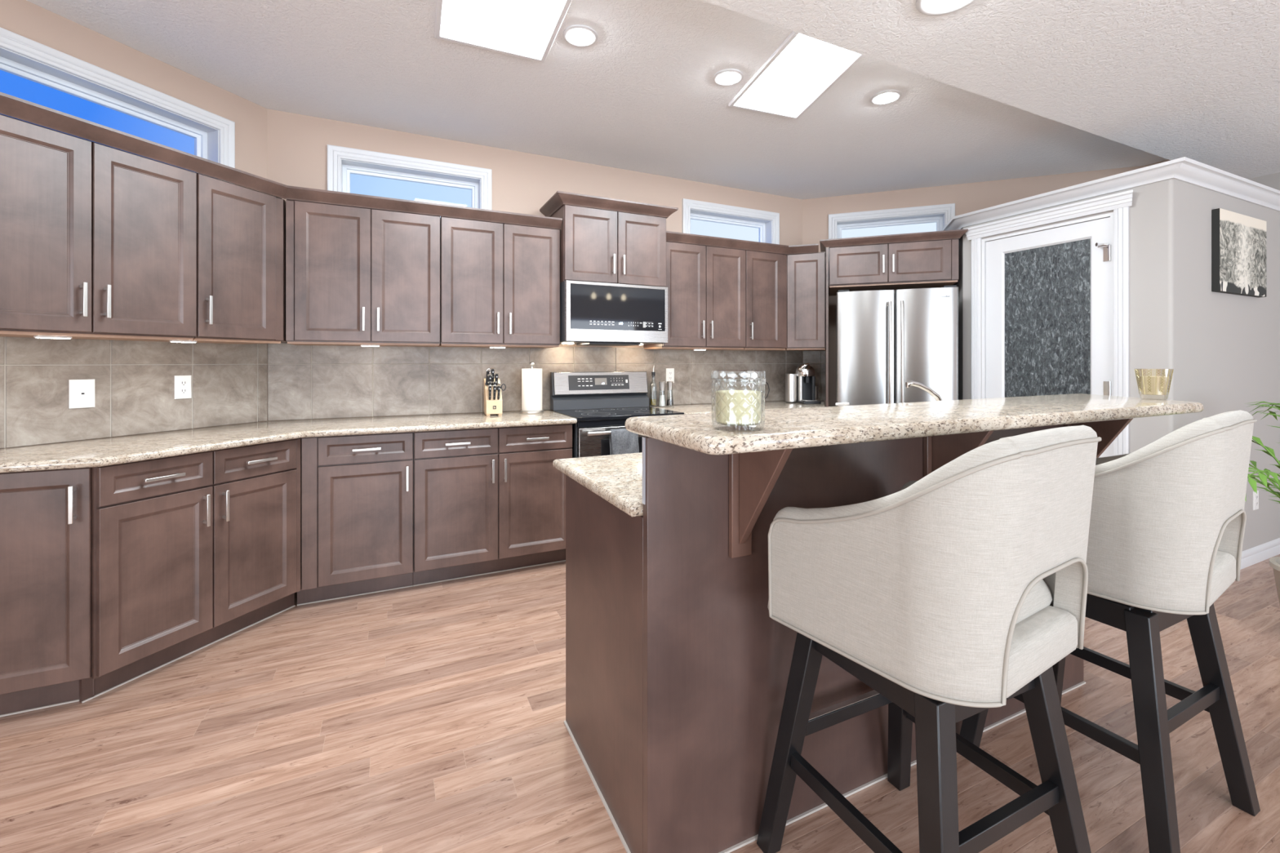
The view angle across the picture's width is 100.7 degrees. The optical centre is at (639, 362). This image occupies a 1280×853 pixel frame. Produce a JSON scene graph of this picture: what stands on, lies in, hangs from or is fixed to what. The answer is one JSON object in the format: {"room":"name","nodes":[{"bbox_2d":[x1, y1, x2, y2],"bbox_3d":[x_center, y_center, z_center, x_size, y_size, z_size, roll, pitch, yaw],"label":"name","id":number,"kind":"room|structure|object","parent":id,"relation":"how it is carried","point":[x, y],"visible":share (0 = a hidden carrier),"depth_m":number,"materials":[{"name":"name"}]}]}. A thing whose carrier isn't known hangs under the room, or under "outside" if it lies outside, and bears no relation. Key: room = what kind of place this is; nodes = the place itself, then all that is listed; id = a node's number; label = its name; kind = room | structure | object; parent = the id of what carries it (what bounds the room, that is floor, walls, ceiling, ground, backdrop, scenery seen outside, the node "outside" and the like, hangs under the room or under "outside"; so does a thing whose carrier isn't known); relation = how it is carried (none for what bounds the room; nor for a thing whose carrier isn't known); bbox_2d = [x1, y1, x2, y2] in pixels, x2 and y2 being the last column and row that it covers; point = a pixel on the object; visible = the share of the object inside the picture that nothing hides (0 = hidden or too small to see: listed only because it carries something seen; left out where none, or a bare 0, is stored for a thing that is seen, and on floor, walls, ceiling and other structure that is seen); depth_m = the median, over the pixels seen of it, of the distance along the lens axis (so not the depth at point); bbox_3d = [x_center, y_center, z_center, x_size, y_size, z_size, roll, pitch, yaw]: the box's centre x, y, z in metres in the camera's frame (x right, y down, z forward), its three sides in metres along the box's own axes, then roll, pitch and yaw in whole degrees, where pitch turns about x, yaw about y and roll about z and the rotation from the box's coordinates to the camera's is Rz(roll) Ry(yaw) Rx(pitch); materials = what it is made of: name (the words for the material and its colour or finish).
{"room":"kitchen","nodes":[
{"label":"kitchen","id":0,"kind":"room"},
{"bbox_2d":[0,0,266,448],"bbox_3d":[-2.748,-0.115,1.748,0.140,2.743,3.060,0,0,20],"label":"wall","id":1,"kind":"structure","parent":0,"point":[24,18],"depth_m":2.56,"materials":[{"name":"beige paint"}]},
{"bbox_2d":[0,114,196,341],"bbox_3d":[-2.327,-0.495,2.168,0.364,0.786,0.744,0,0,20],"label":"upper cabinet","id":2,"kind":"object","parent":1,"relation":"attached to","point":[98,241],"visible":0.99,"depth_m":2.12,"materials":[{"name":"brown wood"}]},
{"bbox_2d":[33,335,71,338],"bbox_3d":[-2.276,-0.097,2.058,0.024,0.009,0.100,0,0,20],"label":"light","id":3,"kind":"object","parent":2,"relation":"attached to","point":[34,336],"visible":1,"depth_m":2.05,"materials":[{"name":"white plastic"}]},
{"bbox_2d":[0,92,562,229],"bbox_3d":[-1.609,-0.913,2.771,0.570,0.062,2.587,0,0,45],"label":"crown molding","id":4,"kind":"structure","parent":2,"relation":"attached to","point":[15,107],"depth_m":2.57,"materials":[{"name":"brown wood"}]},
{"bbox_2d":[0,26,235,183],"bbox_3d":[-2.470,-1.038,2.487,0.162,0.572,0.980,0,0,20],"label":"window","id":5,"kind":"structure","parent":1,"relation":"in","point":[214,135],"depth_m":2.48,"materials":[{"name":"white paint"}]},
{"bbox_2d":[0,336,266,448],"bbox_3d":[-2.489,0.114,2.248,0.010,0.458,1.815,0,0,20],"label":"backsplash","id":6,"kind":"structure","parent":1,"relation":"attached to","point":[134,380],"depth_m":2.47,"materials":[{"name":"tile"}]},
{"bbox_2d":[68,379,94,408],"bbox_3d":[-2.450,0.138,2.330,0.008,0.125,0.085,0,0,20],"label":"phone jack","id":7,"kind":"object","parent":6,"relation":"attached to","point":[81,392],"visible":1,"depth_m":2.33,"materials":[{"name":"white plastic"}]},
{"bbox_2d":[173,375,191,399],"bbox_3d":[-2.320,0.126,2.693,0.008,0.118,0.074,0,0,20],"label":"wall outlet","id":8,"kind":"object","parent":6,"relation":"attached to","point":[182,384],"visible":1,"depth_m":2.69,"materials":[{"name":"white plastic"}]},
{"bbox_2d":[179,380,187,386],"bbox_3d":[-2.317,0.106,2.692,0.002,0.028,0.034,0,0,20],"label":"socket","id":9,"kind":"object","parent":8,"relation":"attached to","point":[182,383],"depth_m":2.69,"materials":[{"name":"white plastic"}]},
{"bbox_2d":[179,388,187,394],"bbox_3d":[-2.317,0.146,2.692,0.002,0.028,0.034,0,0,20],"label":"socket","id":10,"kind":"object","parent":8,"relation":"attached to","point":[182,391],"depth_m":2.69,"materials":[{"name":"white plastic"}]},
{"bbox_2d":[162,172,283,344],"bbox_3d":[-2.130,-0.495,2.718,0.364,0.786,0.416,0,0,20],"label":"upper cabinet","id":11,"kind":"object","parent":1,"relation":"attached to","point":[240,228],"visible":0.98,"depth_m":2.65,"materials":[{"name":"brown wood"}]},
{"bbox_2d":[169,340,196,342],"bbox_3d":[-2.128,-0.097,2.472,0.024,0.009,0.100,0,0,20],"label":"light","id":12,"kind":"object","parent":11,"relation":"attached to","point":[180,341],"visible":1,"depth_m":2.47,"materials":[{"name":"white plastic"}]},
{"bbox_2d":[280,199,287,342],"bbox_3d":[-2.097,-0.499,2.971,0.222,0.767,0.317,0,0,-25],"label":"post","id":13,"kind":"object","parent":1,"relation":"attached to","point":[284,340],"visible":0.14,"depth_m":2.88,"materials":[{"name":"brown wood"}]},
{"bbox_2d":[266,108,802,421],"bbox_3d":[-0.382,-0.115,4.039,4.158,2.743,0.140,0,0,-25],"label":"wall","id":14,"kind":"structure","parent":0,"point":[522,183],"depth_m":3.72,"materials":[{"name":"beige paint"}]},
{"bbox_2d":[285,199,439,346],"bbox_3d":[-1.625,-0.495,3.170,0.786,0.786,0.364,0,0,-25],"label":"upper cabinet","id":15,"kind":"object","parent":14,"relation":"attached to","point":[355,276],"visible":1,"depth_m":3.02,"materials":[{"name":"brown wood"}]},
{"bbox_2d":[360,344,379,346],"bbox_3d":[-1.575,-0.097,3.099,0.100,0.009,0.024,0,0,-25],"label":"light","id":16,"kind":"object","parent":15,"relation":"attached to","point":[361,344],"visible":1,"depth_m":3.09,"materials":[{"name":"white plastic"}]},
{"bbox_2d":[327,144,491,209],"bbox_3d":[-1.492,-1.038,3.500,0.977,0.572,0.162,0,0,-25],"label":"window","id":17,"kind":"structure","parent":14,"relation":"in","point":[342,162],"depth_m":3.45,"materials":[{"name":"white paint"}]},
{"bbox_2d":[437,216,559,347],"bbox_3d":[-0.929,-0.495,3.498,0.744,0.786,0.364,0,0,-25],"label":"upper cabinet","id":18,"kind":"object","parent":14,"relation":"attached to","point":[500,282],"visible":0.98,"depth_m":3.35,"materials":[{"name":"brown wood"}]},
{"bbox_2d":[489,346,506,347],"bbox_3d":[-0.915,-0.097,3.411,0.100,0.009,0.024,0,0,-25],"label":"light","id":19,"kind":"object","parent":18,"relation":"attached to","point":[490,346],"visible":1,"depth_m":3.40,"materials":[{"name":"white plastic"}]},
{"bbox_2d":[267,342,802,421],"bbox_3d":[-0.350,0.114,3.971,4.048,0.458,0.010,0,0,-25],"label":"backsplash","id":20,"kind":"structure","parent":14,"relation":"attached to","point":[305,382],"depth_m":3.54,"materials":[{"name":"tile"}]},
{"bbox_2d":[666,368,674,382],"bbox_3d":[0.241,0.107,4.240,0.074,0.118,0.008,0,0,-25],"label":"wall outlet","id":21,"kind":"object","parent":20,"relation":"attached to","point":[669,371],"visible":0.99,"depth_m":4.24,"materials":[{"name":"white plastic"}]},
{"bbox_2d":[747,371,754,383],"bbox_3d":[0.960,0.122,4.580,0.074,0.118,0.008,0,0,-25],"label":"wall outlet","id":22,"kind":"object","parent":20,"relation":"attached to","point":[749,373],"visible":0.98,"depth_m":4.57,"materials":[{"name":"white plastic"}]},
{"bbox_2d":[751,373,769,401],"bbox_3d":[1.037,0.219,4.573,0.204,0.245,0.063,0,0,-25],"label":"charger","id":23,"kind":"object","parent":20,"relation":"attached to","point":[752,375],"visible":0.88,"depth_m":4.56,"materials":[{"name":"white plastic"}]},
{"bbox_2d":[549,204,666,287],"bbox_3d":[-0.229,-0.780,3.792,0.756,0.517,0.430,0,0,-25],"label":"upper cabinet","id":24,"kind":"object","parent":14,"relation":"attached to","point":[597,245],"visible":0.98,"depth_m":3.61,"materials":[{"name":"brown wood"}]},
{"bbox_2d":[539,191,678,218],"bbox_3d":[-0.224,-1.064,3.779,0.882,0.062,0.455,0,0,-25],"label":"crown molding","id":25,"kind":"structure","parent":24,"relation":"attached to","point":[559,198],"depth_m":3.58,"materials":[{"name":"brown wood"}]},
{"bbox_2d":[560,280,667,346],"bbox_3d":[-0.230,-0.327,3.790,0.752,0.412,0.421,0,0,-25],"label":"microwave","id":26,"kind":"object","parent":24,"relation":"attached to","point":[592,313],"visible":1,"depth_m":3.59,"materials":[{"name":"grey metal"}]},
{"bbox_2d":[643,240,745,350],"bbox_3d":[0.437,-0.495,4.144,0.734,0.786,0.364,0,0,-25],"label":"upper cabinet","id":27,"kind":"object","parent":14,"relation":"attached to","point":[705,285],"visible":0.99,"depth_m":4.01,"materials":[{"name":"brown wood"}]},
{"bbox_2d":[666,231,818,254],"bbox_3d":[0.787,-0.913,4.105,1.330,0.062,0.179,0,0,-18],"label":"crown molding","id":28,"kind":"structure","parent":27,"relation":"attached to","point":[675,237],"depth_m":4.11,"materials":[{"name":"brown wood"}]},
{"bbox_2d":[682,198,779,244],"bbox_3d":[0.761,-1.038,4.565,0.981,0.572,0.162,0,0,-25],"label":"window","id":29,"kind":"structure","parent":14,"relation":"in","point":[767,223],"depth_m":4.56,"materials":[{"name":"white paint"}]},
{"bbox_2d":[733,249,786,351],"bbox_3d":[0.959,-0.495,4.391,0.412,0.786,0.364,0,0,-25],"label":"upper cabinet","id":30,"kind":"object","parent":14,"relation":"attached to","point":[766,273],"visible":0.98,"depth_m":4.26,"materials":[{"name":"brown wood"}]},
{"bbox_2d":[766,252,826,351],"bbox_3d":[1.333,-0.495,4.597,0.520,0.785,0.556,0,0,20],"label":"upper cabinet","id":31,"kind":"object","parent":14,"relation":"attached to","point":[806,272],"visible":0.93,"depth_m":4.31,"materials":[{"name":"brown wood"}]},
{"bbox_2d":[26,0,1167,199],"bbox_3d":[0.132,-1.561,3.148,8.730,0.150,2.220,0,0,-25],"label":"ceiling","id":32,"kind":"structure","parent":0,"point":[644,97],"depth_m":2.91,"materials":[{"name":"white paint"}]},
{"bbox_2d":[434,0,572,62],"bbox_3d":[-0.525,-1.478,2.092,0.540,0.016,0.912,0,0,-25],"label":"skylight","id":33,"kind":"object","parent":32,"relation":"in","point":[528,29],"visible":1,"depth_m":2.31,"materials":[{"name":"white glass"}]},
{"bbox_2d":[563,24,597,46],"bbox_3d":[-0.271,-1.475,2.410,0.156,0.020,0.156,0,0,-25],"label":"recessed light","id":34,"kind":"object","parent":32,"relation":"in","point":[577,35],"visible":1,"depth_m":2.39,"materials":[{"name":"white paint"}]},
{"bbox_2d":[713,68,743,85],"bbox_3d":[0.459,-1.475,2.761,0.156,0.020,0.156,0,0,-25],"label":"recessed light","id":35,"kind":"object","parent":32,"relation":"in","point":[728,77],"visible":1,"depth_m":2.74,"materials":[{"name":"white paint"}]},
{"bbox_2d":[728,31,863,119],"bbox_3d":[0.847,-1.478,2.702,0.476,0.016,0.944,0,0,-15],"label":"skylight","id":36,"kind":"object","parent":32,"relation":"in","point":[802,68],"visible":0.62,"depth_m":2.75,"materials":[{"name":"white glass"}]},
{"bbox_2d":[870,89,901,105],"bbox_3d":[1.375,-1.475,2.969,0.160,0.020,0.160,0,0,-25],"label":"recessed light","id":37,"kind":"object","parent":32,"relation":"in","point":[884,97],"visible":1,"depth_m":2.95,"materials":[{"name":"white paint"}]},
{"bbox_2d":[0,554,1279,852],"bbox_3d":[1.045,1.307,0.715,9.300,0.100,8.400,0,0,-25],"label":"floor","id":38,"kind":"structure","parent":0,"point":[429,717],"depth_m":1.71,"materials":[{"name":"brown wood"}]},
{"bbox_2d":[0,467,94,717],"bbox_3d":[-2.433,0.818,1.926,0.787,0.878,0.437,0,0,-25],"label":"base cabinet","id":39,"kind":"object","parent":38,"relation":"on","point":[46,515],"visible":1,"depth_m":1.89,"materials":[{"name":"brown wood"}]},
{"bbox_2d":[79,438,300,702],"bbox_3d":[-2.097,0.818,2.409,0.627,0.878,0.826,0,0,20],"label":"base cabinet","id":40,"kind":"object","parent":38,"relation":"on","point":[190,553],"visible":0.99,"depth_m":2.21,"materials":[{"name":"brown wood"}]},
{"bbox_2d":[300,437,302,590],"bbox_3d":[-2.026,0.765,2.858,0.409,0.776,0.582,0,0,-25],"label":"post","id":41,"kind":"object","parent":38,"relation":"on","point":[301,437],"visible":0.07,"depth_m":2.69,"materials":[{"name":"brown wood"}]},
{"bbox_2d":[297,431,413,605],"bbox_3d":[-1.605,0.818,3.029,0.550,0.878,0.627,0,0,-25],"label":"base cabinet","id":42,"kind":"object","parent":38,"relation":"on","point":[357,491],"visible":0.98,"depth_m":2.79,"materials":[{"name":"brown wood"}]},
{"bbox_2d":[413,423,572,586],"bbox_3d":[-0.945,0.818,3.341,0.906,0.878,0.627,0,0,-25],"label":"base cabinet","id":43,"kind":"object","parent":38,"relation":"on","point":[489,500],"visible":0.98,"depth_m":3.06,"materials":[{"name":"brown wood"}]},
{"bbox_2d":[0,410,577,472],"bbox_3d":[-1.703,0.360,2.670,2.878,0.034,1.183,0,0,-25],"label":"countertop","id":44,"kind":"structure","parent":43,"relation":"on","point":[100,452],"depth_m":2.49,"materials":[{"name":"stone"}]},
{"bbox_2d":[484,378,502,416],"bbox_3d":[-0.963,0.225,3.470,0.100,0.234,0.182,0,0,-21],"label":"knife block","id":45,"kind":"object","parent":44,"relation":"on","point":[491,406],"visible":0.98,"depth_m":3.40,"materials":[{"name":"beige wood"}]},
{"bbox_2d":[484,368,491,385],"bbox_3d":[-0.993,0.094,3.461,0.042,0.108,0.026,0,0,42],"label":"honing steel","id":46,"kind":"object","parent":45,"relation":"in","point":[487,371],"visible":0.94,"depth_m":3.45,"materials":[{"name":"grey plastic"}]},
{"bbox_2d":[487,374,492,391],"bbox_3d":[-0.967,0.133,3.415,0.031,0.112,0.058,0,0,-21],"label":"kitchen knife","id":47,"kind":"object","parent":45,"relation":"in","point":[488,375],"visible":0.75,"depth_m":3.40,"materials":[{"name":"grey plastic"}]},
{"bbox_2d":[488,385,492,399],"bbox_3d":[-0.953,0.192,3.368,0.027,0.095,0.050,0,0,-21],"label":"kitchen knife","id":48,"kind":"object","parent":45,"relation":"in","point":[489,386],"visible":1,"depth_m":3.36,"materials":[{"name":"grey plastic"}]},
{"bbox_2d":[489,367,495,385],"bbox_3d":[-0.958,0.097,3.449,0.033,0.124,0.064,0,0,-21],"label":"kitchen knife","id":49,"kind":"object","parent":45,"relation":"in","point":[492,369],"visible":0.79,"depth_m":3.43,"materials":[{"name":"grey plastic"}]},
{"bbox_2d":[492,385,497,399],"bbox_3d":[-0.926,0.192,3.378,0.027,0.095,0.050,0,0,-21],"label":"kitchen knife","id":50,"kind":"object","parent":45,"relation":"in","point":[493,386],"visible":1,"depth_m":3.37,"materials":[{"name":"grey plastic"}]},
{"bbox_2d":[493,373,499,390],"bbox_3d":[-0.931,0.124,3.439,0.033,0.112,0.060,0,0,-21],"label":"kitchen knife","id":51,"kind":"object","parent":45,"relation":"in","point":[495,374],"visible":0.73,"depth_m":3.42,"materials":[{"name":"grey plastic"}]},
{"bbox_2d":[497,385,501,399],"bbox_3d":[-0.902,0.192,3.387,0.027,0.095,0.050,0,0,-21],"label":"kitchen knife","id":52,"kind":"object","parent":45,"relation":"in","point":[498,386],"visible":1,"depth_m":3.38,"materials":[{"name":"grey plastic"}]},
{"bbox_2d":[496,383,506,391],"bbox_3d":[-0.901,0.170,3.435,0.064,0.068,0.026,0,0,-21],"label":"scissors","id":53,"kind":"object","parent":45,"relation":"in","point":[497,384],"visible":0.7,"depth_m":3.42,"materials":[{"name":"grey plastic"}]},
{"bbox_2d":[520,361,543,413],"bbox_3d":[-0.733,0.170,3.597,0.160,0.345,0.160,0,0,-25],"label":"paper towel holder","id":54,"kind":"object","parent":44,"relation":"on","point":[531,364],"visible":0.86,"depth_m":3.54,"materials":[{"name":"silver metal"}]},
{"bbox_2d":[521,368,542,411],"bbox_3d":[-0.733,0.183,3.597,0.137,0.281,0.137,0,0,-25],"label":"paper towel roll","id":55,"kind":"object","parent":54,"relation":"on","point":[531,379],"visible":0.98,"depth_m":3.54,"materials":[{"name":"beige paper"}]},
{"bbox_2d":[550,371,684,457],"bbox_3d":[-0.160,0.654,3.666,0.760,1.166,0.685,0,0,-25],"label":"range","id":56,"kind":"object","parent":38,"relation":"on","point":[570,392],"visible":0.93,"depth_m":3.80,"materials":[{"name":"grey metal"}]},
{"bbox_2d":[552,406,684,421],"bbox_3d":[-0.157,0.351,3.659,0.760,0.023,0.530,0,0,-25],"label":"cooktop","id":57,"kind":"object","parent":56,"relation":"in","point":[589,413],"depth_m":3.58,"materials":[{"name":"grey"}]},
{"bbox_2d":[608,428,639,454],"bbox_3d":[-0.097,0.539,3.323,0.192,0.244,0.049,0,0,-25],"label":"hand towel","id":58,"kind":"object","parent":56,"relation":"hanging from","point":[622,441],"visible":0.68,"depth_m":3.31,"materials":[{"name":"grey fabric"}]},
{"bbox_2d":[564,424,1085,852],"bbox_3d":[0.735,0.718,1.971,1.913,1.076,0.675,0,0,-25],"label":"kitchen island","id":59,"kind":"object","parent":38,"relation":"on","point":[677,665],"visible":0.53,"depth_m":1.39,"materials":[{"name":"brown wood"}]},
{"bbox_2d":[552,452,643,516],"bbox_3d":[0.722,0.360,2.000,1.965,0.034,0.672,0,0,-25],"label":"island countertop","id":60,"kind":"structure","parent":59,"relation":"on","point":[617,479],"depth_m":1.61,"materials":[{"name":"stone"}]},
{"bbox_2d":[835,402,848,405],"bbox_3d":[0.790,0.249,2.055,0.074,0.186,0.058,0,0,-25],"label":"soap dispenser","id":61,"kind":"object","parent":60,"relation":"on","point":[837,403],"visible":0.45,"depth_m":2.04,"materials":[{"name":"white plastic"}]},
{"bbox_2d":[905,380,942,400],"bbox_3d":[1.301,0.211,2.349,0.284,0.263,0.054,0,0,-18],"label":"faucet","id":62,"kind":"object","parent":60,"relation":"on","point":[910,383],"visible":0.29,"depth_m":2.34,"materials":[{"name":"silver metal"}]},
{"bbox_2d":[728,448,792,558],"bbox_3d":[0.299,0.340,1.285,0.062,0.320,0.204,0,0,-25],"label":"bracket","id":63,"kind":"object","parent":59,"relation":"attached to","point":[753,476],"visible":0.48,"depth_m":1.33,"materials":[{"name":"brown wood"}]},
{"bbox_2d":[625,393,1204,454],"bbox_3d":[1.068,0.160,1.714,2.306,0.036,0.501,0,0,-25],"label":"island countertop","id":64,"kind":"structure","parent":59,"relation":"on","point":[794,428],"depth_m":1.34,"materials":[{"name":"stone"}]},
{"bbox_2d":[711,369,765,431],"bbox_3d":[0.210,0.079,1.137,0.113,0.126,0.113,0,0,-25],"label":"candle jar","id":65,"kind":"object","parent":64,"relation":"on","point":[740,410],"visible":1,"depth_m":1.10,"materials":[{"name":"clear glass"}]},
{"bbox_2d":[1134,368,1173,399],"bbox_3d":[1.966,0.083,2.030,0.109,0.117,0.109,0,0,-25],"label":"votive holder","id":66,"kind":"object","parent":64,"relation":"on","point":[1149,385],"visible":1,"depth_m":2.00,"materials":[{"name":"gold metal"}]},
{"bbox_2d":[923,431,993,477],"bbox_3d":[0.968,0.340,1.602,0.062,0.320,0.204,0,0,-25],"label":"bracket","id":67,"kind":"object","parent":59,"relation":"attached to","point":[938,451],"visible":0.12,"depth_m":1.63,"materials":[{"name":"brown wood"}]},
{"bbox_2d":[1063,418,1133,457],"bbox_3d":[1.683,0.340,1.939,0.062,0.320,0.204,0,0,-25],"label":"bracket","id":68,"kind":"object","parent":59,"relation":"attached to","point":[1108,430],"visible":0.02,"depth_m":1.92,"materials":[{"name":"brown wood"}]},
{"bbox_2d":[826,247,828,406],"bbox_3d":[1.584,0.174,4.483,0.018,2.165,0.600,0,0,20],"label":"panel","id":69,"kind":"object","parent":38,"relation":"on","point":[827,248],"visible":0.56,"depth_m":4.20,"materials":[{"name":"brown wood"}]},
{"bbox_2d":[835,284,958,406],"bbox_3d":[1.983,0.349,4.195,0.810,1.796,0.763,0,0,20],"label":"refrigerator","id":70,"kind":"object","parent":38,"relation":"on","point":[886,340],"visible":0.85,"depth_m":3.89,"materials":[{"name":"grey metal"}]},
{"bbox_2d":[756,425,1101,852],"bbox_3d":[0.662,0.692,1.235,0.609,1.128,0.577,0,0,-25],"label":"bar stool","id":71,"kind":"object","parent":38,"relation":"on","point":[955,594],"visible":1,"depth_m":1.04,"materials":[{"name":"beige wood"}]},
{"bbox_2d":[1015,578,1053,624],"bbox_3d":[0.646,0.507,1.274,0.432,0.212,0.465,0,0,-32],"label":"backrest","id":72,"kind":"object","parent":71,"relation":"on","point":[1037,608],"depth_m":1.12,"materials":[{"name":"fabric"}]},
{"bbox_2d":[960,409,1260,852],"bbox_3d":[1.391,0.692,1.581,0.609,1.128,0.577,0,0,-26],"label":"bar stool","id":73,"kind":"object","parent":38,"relation":"on","point":[1168,518],"visible":0.76,"depth_m":1.34,"materials":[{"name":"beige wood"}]},
{"bbox_2d":[1244,401,1279,604],"bbox_3d":[3.107,0.727,2.384,1.096,1.060,0.961,0,0,40],"label":"potted palm","id":74,"kind":"object","parent":38,"relation":"on","point":[1274,562],"visible":0.43,"depth_m":2.45,"materials":[{"name":"green plant"}]},
{"bbox_3d":[0.725,0.818,4.131,1.230,0.878,0.627,0,0,-25],"label":"base cabinet","id":75,"kind":"object","parent":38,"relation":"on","visible":0},
{"bbox_2d":[650,400,825,413],"bbox_3d":[0.955,0.360,4.233,1.733,0.034,0.627,0,0,-25],"label":"countertop","id":76,"kind":"structure","parent":75,"relation":"on","point":[695,408],"depth_m":4.08,"materials":[{"name":"stone"}]},
{"bbox_2d":[649,365,657,407],"bbox_3d":[0.103,0.183,4.092,0.054,0.318,0.054,0,0,-25],"label":"oil bottle","id":77,"kind":"object","parent":76,"relation":"on","point":[653,402],"visible":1,"depth_m":4.08,"materials":[{"name":"clear glass"}]},
{"bbox_2d":[657,381,666,407],"bbox_3d":[0.171,0.245,4.096,0.062,0.194,0.062,0,0,-25],"label":"grinder","id":78,"kind":"object","parent":76,"relation":"on","point":[662,402],"visible":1,"depth_m":4.08,"materials":[{"name":"silver glass"}]},
{"bbox_2d":[666,381,674,406],"bbox_3d":[0.235,0.245,4.148,0.062,0.194,0.062,0,0,-25],"label":"grinder","id":79,"kind":"object","parent":76,"relation":"on","point":[669,384],"visible":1,"depth_m":4.13,"materials":[{"name":"silver glass"}]},
{"bbox_2d":[785,363,821,404],"bbox_3d":[1.391,0.174,4.471,0.275,0.337,0.250,0,0,-1],"label":"coffee machine","id":80,"kind":"object","parent":76,"relation":"on","point":[801,388],"visible":1,"depth_m":4.48,"materials":[{"name":"grey plastic"}]},
{"bbox_2d":[802,165,1143,406],"bbox_3d":[2.643,-0.115,4.502,2.535,2.743,0.140,0,0,20],"label":"wall","id":81,"kind":"structure","parent":0,"point":[967,197],"depth_m":4.53,"materials":[{"name":"beige paint"}]},
{"bbox_2d":[803,351,825,400],"bbox_3d":[1.577,0.114,4.804,0.195,0.458,0.011,0,0,19],"label":"backsplash","id":82,"kind":"structure","parent":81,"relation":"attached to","point":[816,359],"depth_m":4.79,"materials":[{"name":"tile"}]},
{"bbox_2d":[828,203,955,278],"bbox_3d":[2.180,-1.038,4.654,0.994,0.572,0.162,0,0,20],"label":"window","id":83,"kind":"structure","parent":81,"relation":"in","point":[940,215],"depth_m":4.62,"materials":[{"name":"white paint"}]},
{"bbox_2d":[829,238,958,295],"bbox_3d":[2.013,-0.754,4.307,0.898,0.319,0.622,0,0,20],"label":"upper cabinet","id":84,"kind":"object","parent":81,"relation":"attached to","point":[930,264],"visible":1,"depth_m":4.05,"materials":[{"name":"brown wood"}]},
{"bbox_2d":[819,228,968,257],"bbox_3d":[1.969,-0.936,4.216,1.015,0.055,0.452,0,0,20],"label":"crown molding","id":85,"kind":"structure","parent":84,"relation":"attached to","point":[947,234],"depth_m":4.02,"materials":[{"name":"brown wood"}]},
{"bbox_2d":[702,0,1279,178],"bbox_3d":[1.744,-1.490,-0.320,8.780,0.293,5.430,0,0,-25],"label":"ceiling","id":86,"kind":"structure","parent":0,"point":[1197,80],"depth_m":2.34,"materials":[{"name":"white paint"}]},
{"bbox_2d":[915,0,975,15],"bbox_3d":[1.132,-1.332,1.934,0.224,0.020,0.224,0,0,-25],"label":"recessed light","id":87,"kind":"object","parent":86,"relation":"in","point":[931,7],"visible":1,"depth_m":1.98,"materials":[{"name":"white paint"}]},
{"bbox_2d":[953,184,1148,453],"bbox_3d":[2.622,0.124,3.689,0.388,2.265,1.504,0,0,-9],"label":"wall","id":88,"kind":"structure","parent":0,"point":[1139,211],"depth_m":3.02,"materials":[{"name":"grey paint"}]},
{"bbox_2d":[964,190,1133,457],"bbox_3d":[2.626,0.142,3.456,0.170,2.230,0.974,0,0,-25],"label":"door","id":89,"kind":"structure","parent":88,"relation":"in","point":[1055,297],"depth_m":3.40,"materials":[{"name":"white paint"}]},
{"bbox_2d":[1143,159,1170,167],"bbox_3d":[3.937,-0.115,3.905,0.140,2.743,0.337,0,0,-25],"label":"wall","id":90,"kind":"structure","parent":0,"point":[1167,159],"depth_m":3.94,"materials":[{"name":"beige paint"}]},
{"bbox_2d":[1148,178,1279,551],"bbox_3d":[3.700,0.124,3.314,1.856,2.265,0.100,0,0,-25],"label":"wall","id":91,"kind":"structure","parent":0,"point":[1222,350],"depth_m":3.07,"materials":[{"name":"grey paint"}]},
{"bbox_2d":[941,156,1279,231],"bbox_3d":[3.362,-1.035,3.936,1.927,0.078,1.665,0,0,-25],"label":"trim","id":92,"kind":"structure","parent":91,"relation":"attached to","point":[1186,170],"depth_m":3.16,"materials":[{"name":"white paint"}]},
{"bbox_2d":[1212,208,1266,297],"bbox_3d":[3.625,-0.648,3.203,0.668,0.476,0.034,0,0,-25],"label":"print","id":93,"kind":"object","parent":91,"relation":"attached to","point":[1238,240],"visible":1,"depth_m":3.15,"materials":[{"name":"grey"}]},
{"bbox_2d":[1253,490,1258,510],"bbox_3d":[3.876,0.869,3.337,0.074,0.118,0.008,0,0,-25],"label":"wall outlet","id":94,"kind":"object","parent":91,"relation":"attached to","point":[1255,496],"visible":0.98,"depth_m":3.33,"materials":[{"name":"white plastic"}]},
{"bbox_2d":[1240,537,1279,569],"bbox_3d":[3.720,1.210,3.261,1.846,0.095,0.014,0,0,-25],"label":"baseboard","id":95,"kind":"structure","parent":91,"relation":"attached to","point":[1250,557],"depth_m":3.35,"materials":[{"name":"white paint"}]},
{"bbox_2d":[1247,172,1279,190],"bbox_3d":[5.682,-0.115,1.458,0.140,2.743,5.580,0,0,-25],"label":"wall","id":96,"kind":"structure","parent":0,"point":[1272,180],"depth_m":3.79,"materials":[{"name":"grey paint"}]},
{"bbox_2d":[1269,556,1279,604],"bbox_3d":[3.067,1.092,2.357,0.350,0.330,0.350,0,0,-25],"label":"pot","id":97,"kind":"object","parent":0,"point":[1274,562],"depth_m":2.45,"materials":[{"name":"beige ceramic"}]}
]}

